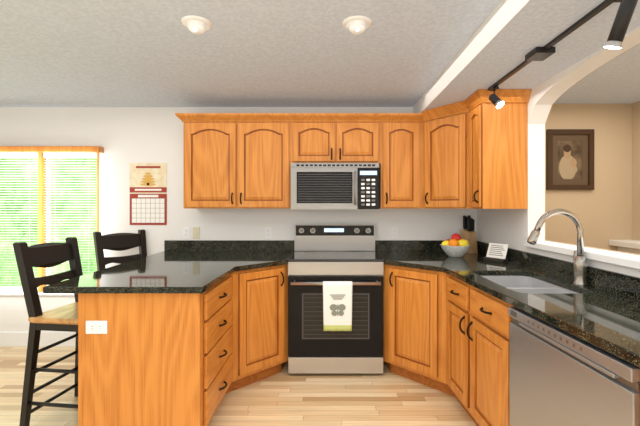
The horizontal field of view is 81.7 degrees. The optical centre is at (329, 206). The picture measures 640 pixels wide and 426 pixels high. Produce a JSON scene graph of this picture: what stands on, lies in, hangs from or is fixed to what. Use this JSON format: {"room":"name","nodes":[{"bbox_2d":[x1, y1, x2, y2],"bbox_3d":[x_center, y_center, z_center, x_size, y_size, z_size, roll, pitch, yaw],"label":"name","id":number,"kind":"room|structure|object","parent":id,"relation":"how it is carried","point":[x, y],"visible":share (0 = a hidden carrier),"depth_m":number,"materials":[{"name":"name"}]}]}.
{"room":"kitchen","nodes":[
{"label":"kitchen","id":0,"kind":"room"},
{"bbox_2d":[0,107,471,331],"bbox_3d":[-1.395,-0.285,3.620,5.850,3.250,0.120,0,0,0],"label":"wall","id":1,"kind":"structure","parent":0,"point":[127,135],"depth_m":3.56,"materials":[{"name":"white paint"}]},
{"bbox_2d":[0,146,103,291],"bbox_3d":[-2.783,0.122,3.572,1.215,1.394,0.175,0,0,0],"label":"window","id":2,"kind":"structure","parent":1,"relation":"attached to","point":[44,155],"depth_m":3.58,"materials":[{"name":"white plastic"}]},
{"bbox_2d":[130,163,166,224],"bbox_3d":[-1.747,-0.125,3.555,0.356,0.596,0.008,0,0,0],"label":"calendar","id":3,"kind":"object","parent":1,"relation":"attached to","point":[148,209],"visible":1,"depth_m":3.55,"materials":[{"name":"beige paper"}]},
{"bbox_2d":[183,227,189,238],"bbox_3d":[-1.382,0.250,3.554,0.070,0.115,0.009,0,0,0],"label":"electrical outlet plate","id":4,"kind":"object","parent":1,"relation":"attached to","point":[186,230],"depth_m":3.55,"materials":[{"name":"white plastic"}]},
{"bbox_2d":[193,227,199,238],"bbox_3d":[-1.285,0.250,3.552,0.070,0.115,0.014,0,0,0],"label":"electrical outlet plate","id":5,"kind":"object","parent":1,"relation":"attached to","point":[196,230],"depth_m":3.55,"materials":[{"name":"white plastic"}]},
{"bbox_2d":[179,113,238,207],"bbox_3d":[-1.043,-0.405,3.383,0.470,0.837,0.349,0,0,0],"label":"upper cabinet","id":6,"kind":"object","parent":1,"relation":"attached to","point":[211,140],"depth_m":3.21,"materials":[{"name":"brown wood"}]},
{"bbox_2d":[239,113,290,207],"bbox_3d":[-0.573,-0.405,3.383,0.470,0.837,0.349,0,0,0],"label":"upper cabinet","id":7,"kind":"object","parent":1,"relation":"attached to","point":[264,138],"depth_m":3.21,"materials":[{"name":"brown wood"}]},
{"bbox_2d":[265,227,271,238],"bbox_3d":[-0.592,0.250,3.554,0.070,0.115,0.009,0,0,0],"label":"electrical outlet plate","id":8,"kind":"object","parent":1,"relation":"attached to","point":[268,232],"depth_m":3.55,"materials":[{"name":"white plastic"}]},
{"bbox_2d":[291,113,338,162],"bbox_3d":[-0.143,-0.603,3.383,0.389,0.442,0.349,0,0,0],"label":"upper cabinet","id":9,"kind":"object","parent":1,"relation":"attached to","point":[314,136],"depth_m":3.21,"materials":[{"name":"brown wood"}]},
{"bbox_2d":[291,163,378,209],"bbox_3d":[0.043,-0.178,3.338,0.759,0.402,0.440,0,0,0],"label":"microwave","id":10,"kind":"object","parent":9,"relation":"attached to","point":[334,186],"visible":1,"depth_m":3.16,"materials":[{"name":"silver metal"}]},
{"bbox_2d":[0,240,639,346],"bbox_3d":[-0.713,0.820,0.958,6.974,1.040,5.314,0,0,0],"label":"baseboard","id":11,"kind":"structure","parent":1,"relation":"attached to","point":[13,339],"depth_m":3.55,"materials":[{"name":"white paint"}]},
{"bbox_2d":[339,113,382,164],"bbox_3d":[0.247,-0.603,3.383,0.391,0.442,0.349,0,0,0],"label":"upper cabinet","id":12,"kind":"object","parent":1,"relation":"attached to","point":[360,134],"depth_m":3.21,"materials":[{"name":"brown wood"}]},
{"bbox_2d":[391,227,397,238],"bbox_3d":[0.620,0.250,3.554,0.070,0.115,0.009,0,0,0],"label":"electrical outlet plate","id":13,"kind":"object","parent":1,"relation":"attached to","point":[394,230],"depth_m":3.55,"materials":[{"name":"white plastic"}]},
{"bbox_2d":[379,113,418,207],"bbox_3d":[0.620,-0.405,3.383,0.355,0.837,0.349,0,0,0],"label":"upper cabinet","id":14,"kind":"object","parent":1,"relation":"attached to","point":[399,171],"depth_m":3.21,"materials":[{"name":"brown wood"}]},
{"bbox_2d":[0,347,476,425],"bbox_3d":[-0.460,1.370,0.930,7.720,0.060,5.500,0,0,0],"label":"floor","id":15,"kind":"structure","parent":0,"point":[284,397],"depth_m":2.56,"materials":[{"name":"brown wood"}]},
{"bbox_2d":[13,237,82,425],"bbox_3d":[-1.631,0.776,2.404,0.506,1.125,0.444,0,0,7],"label":"stool","id":16,"kind":"object","parent":15,"relation":"on","point":[48,255],"visible":0.58,"depth_m":2.25,"materials":[{"name":"black paint"}]},
{"bbox_2d":[93,229,146,270],"bbox_3d":[-1.725,0.776,3.219,0.506,1.125,0.444,0,0,38],"label":"stool","id":17,"kind":"object","parent":15,"relation":"on","point":[119,241],"visible":0.4,"depth_m":3.32,"materials":[{"name":"black paint"}]},
{"bbox_2d":[78,293,201,425],"bbox_3d":[-1.018,0.898,2.765,0.647,0.882,1.586,0,0,0],"label":"base cabinet","id":18,"kind":"object","parent":15,"relation":"on","point":[168,359],"depth_m":1.97,"materials":[{"name":"brown wood"}]},
{"bbox_2d":[43,240,293,292],"bbox_3d":[-0.961,0.388,2.751,1.249,0.135,1.615,0,0,0],"label":"countertop","id":19,"kind":"structure","parent":18,"relation":"on","point":[188,266],"depth_m":2.57,"materials":[{"name":"stone"}]},
{"bbox_2d":[202,264,287,425],"bbox_3d":[-0.516,0.898,2.765,0.357,0.882,1.586,0,0,0],"label":"base cabinet","id":20,"kind":"object","parent":15,"relation":"on","point":[245,314],"depth_m":2.67,"materials":[{"name":"brown wood"}]},
{"bbox_2d":[288,224,383,373],"bbox_3d":[0.045,0.752,3.194,0.759,1.174,0.672,0,0,0],"label":"range","id":21,"kind":"object","parent":15,"relation":"on","point":[329,252],"visible":0.98,"depth_m":2.92,"materials":[{"name":"silver metal"}]},
{"bbox_2d":[323,281,351,330],"bbox_3d":[0.059,0.766,2.870,0.228,0.378,0.052,0,0,0],"label":"hanging towel","id":22,"kind":"object","parent":21,"relation":"hanging from","point":[337,305],"visible":1,"depth_m":2.85,"materials":[{"name":"white fabric"}]},
{"bbox_2d":[383,264,513,425],"bbox_3d":[0.918,0.898,2.653,0.979,0.882,1.811,0,0,0],"label":"base cabinet","id":23,"kind":"object","parent":15,"relation":"on","point":[444,332],"visible":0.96,"depth_m":1.73,"materials":[{"name":"brown wood"}]},
{"bbox_2d":[375,240,639,366],"bbox_3d":[0.917,0.388,1.994,0.981,0.135,3.128,0,0,0],"label":"countertop","id":24,"kind":"structure","parent":23,"relation":"on","point":[601,310],"depth_m":1.82,"materials":[{"name":"stone"}]},
{"bbox_2d":[440,233,470,256],"bbox_3d":[1.060,0.317,3.130,0.248,0.204,0.248,0,0,0],"label":"fruit bowl","id":25,"kind":"object","parent":24,"relation":"on","point":[455,245],"visible":1,"depth_m":3.06,"materials":[{"name":"ceramic"}]},
{"bbox_2d":[461,215,477,252],"bbox_3d":[1.281,0.249,3.408,0.090,0.341,0.118,0,0,-28],"label":"knife block","id":26,"kind":"object","parent":24,"relation":"on","point":[468,233],"visible":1,"depth_m":3.38,"materials":[{"name":"brown wood"}]},
{"bbox_2d":[483,243,508,262],"bbox_3d":[1.276,0.351,2.844,0.075,0.136,0.170,0,0,-32],"label":"card holder","id":27,"kind":"object","parent":24,"relation":"on","point":[496,252],"visible":1,"depth_m":2.84,"materials":[{"name":"grey paper"}]},
{"bbox_2d":[482,276,579,293],"bbox_3d":[1.115,0.568,2.125,0.426,0.225,0.686,0,0,0],"label":"sink basin","id":28,"kind":"object","parent":24,"relation":"in","point":[525,284],"visible":0.19,"depth_m":2.36,"materials":[{"name":"grey"}]},
{"bbox_2d":[527,209,587,285],"bbox_3d":[1.226,0.214,2.017,0.319,0.410,0.099,0,0,0],"label":"faucet","id":29,"kind":"object","parent":24,"relation":"on","point":[580,266],"visible":1,"depth_m":1.99,"materials":[{"name":"silver metal"}]},
{"bbox_2d":[508,307,639,425],"bbox_3d":[1.110,0.903,1.420,0.519,0.871,0.675,0,0,-3],"label":"dishwasher","id":30,"kind":"object","parent":15,"relation":"on","point":[559,377],"visible":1,"depth_m":1.36,"materials":[{"name":"silver metal"}]},
{"bbox_2d":[0,0,639,112],"bbox_3d":[-0.460,-0.943,0.930,7.720,0.234,5.500,0,0,0],"label":"ceiling","id":31,"kind":"structure","parent":0,"point":[419,56],"depth_m":2.24,"materials":[{"name":"white paint"}]},
{"bbox_2d":[181,15,211,34],"bbox_3d":[-0.694,-0.941,1.930,0.153,0.073,0.153,0,0,-45],"label":"recessed light","id":32,"kind":"object","parent":31,"relation":"in","point":[198,25],"depth_m":1.90,"materials":[{"name":"white glass"}]},
{"bbox_2d":[342,15,371,34],"bbox_3d":[0.140,-0.941,1.930,0.153,0.073,0.153,0,0,-45],"label":"recessed light","id":33,"kind":"object","parent":31,"relation":"in","point":[355,25],"depth_m":1.90,"materials":[{"name":"white glass"}]},
{"bbox_2d":[488,0,637,108],"bbox_3d":[1.110,-0.717,0.988,0.101,0.217,3.175,0,0,0],"label":"spotlights","id":34,"kind":"object","parent":31,"relation":"attached to","point":[621,22],"visible":1,"depth_m":1.58,"materials":[{"name":"black plastic"}]},
{"bbox_2d":[472,26,639,277],"bbox_3d":[1.470,-0.285,0.940,0.180,3.250,5.220,0,0,0],"label":"wall","id":35,"kind":"structure","parent":0,"point":[606,210],"depth_m":3.40,"materials":[{"name":"white paint"}]},
{"bbox_2d":[419,99,466,208],"bbox_3d":[1.102,-0.406,3.210,0.611,0.838,0.694,0,0,0],"label":"upper cabinet","id":36,"kind":"object","parent":35,"relation":"attached to","point":[442,129],"depth_m":3.05,"materials":[{"name":"brown wood"}]},
{"bbox_2d":[467,89,530,208],"bbox_3d":[1.239,-0.406,2.750,0.338,0.838,0.226,0,0,0],"label":"upper cabinet","id":37,"kind":"object","parent":35,"relation":"attached to","point":[470,152],"depth_m":2.64,"materials":[{"name":"brown wood"}]},
{"bbox_2d":[546,129,593,189],"bbox_3d":[2.196,-0.432,3.385,0.423,0.552,0.030,0,0,0],"label":"picture frame","id":38,"kind":"object","parent":35,"relation":"attached to","point":[569,159],"visible":1,"depth_m":3.39,"materials":[{"name":"brown wood"}]},
{"bbox_2d":[545,43,639,255],"bbox_3d":[1.532,-0.280,0.850,0.004,3.240,5.099,0,0,0],"label":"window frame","id":39,"kind":"structure","parent":0,"point":[587,246],"depth_m":2.14,"materials":[{"name":"white paint"}]},
{"label":"outside","id":40,"kind":"structure","parent":0,"visible":0},
{"bbox_2d":[0,158,96,285],"bbox_3d":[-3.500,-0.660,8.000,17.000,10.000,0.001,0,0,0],"label":"trees","id":41,"kind":"object","parent":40,"point":[4,249],"depth_m":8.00,"materials":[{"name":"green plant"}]}
]}

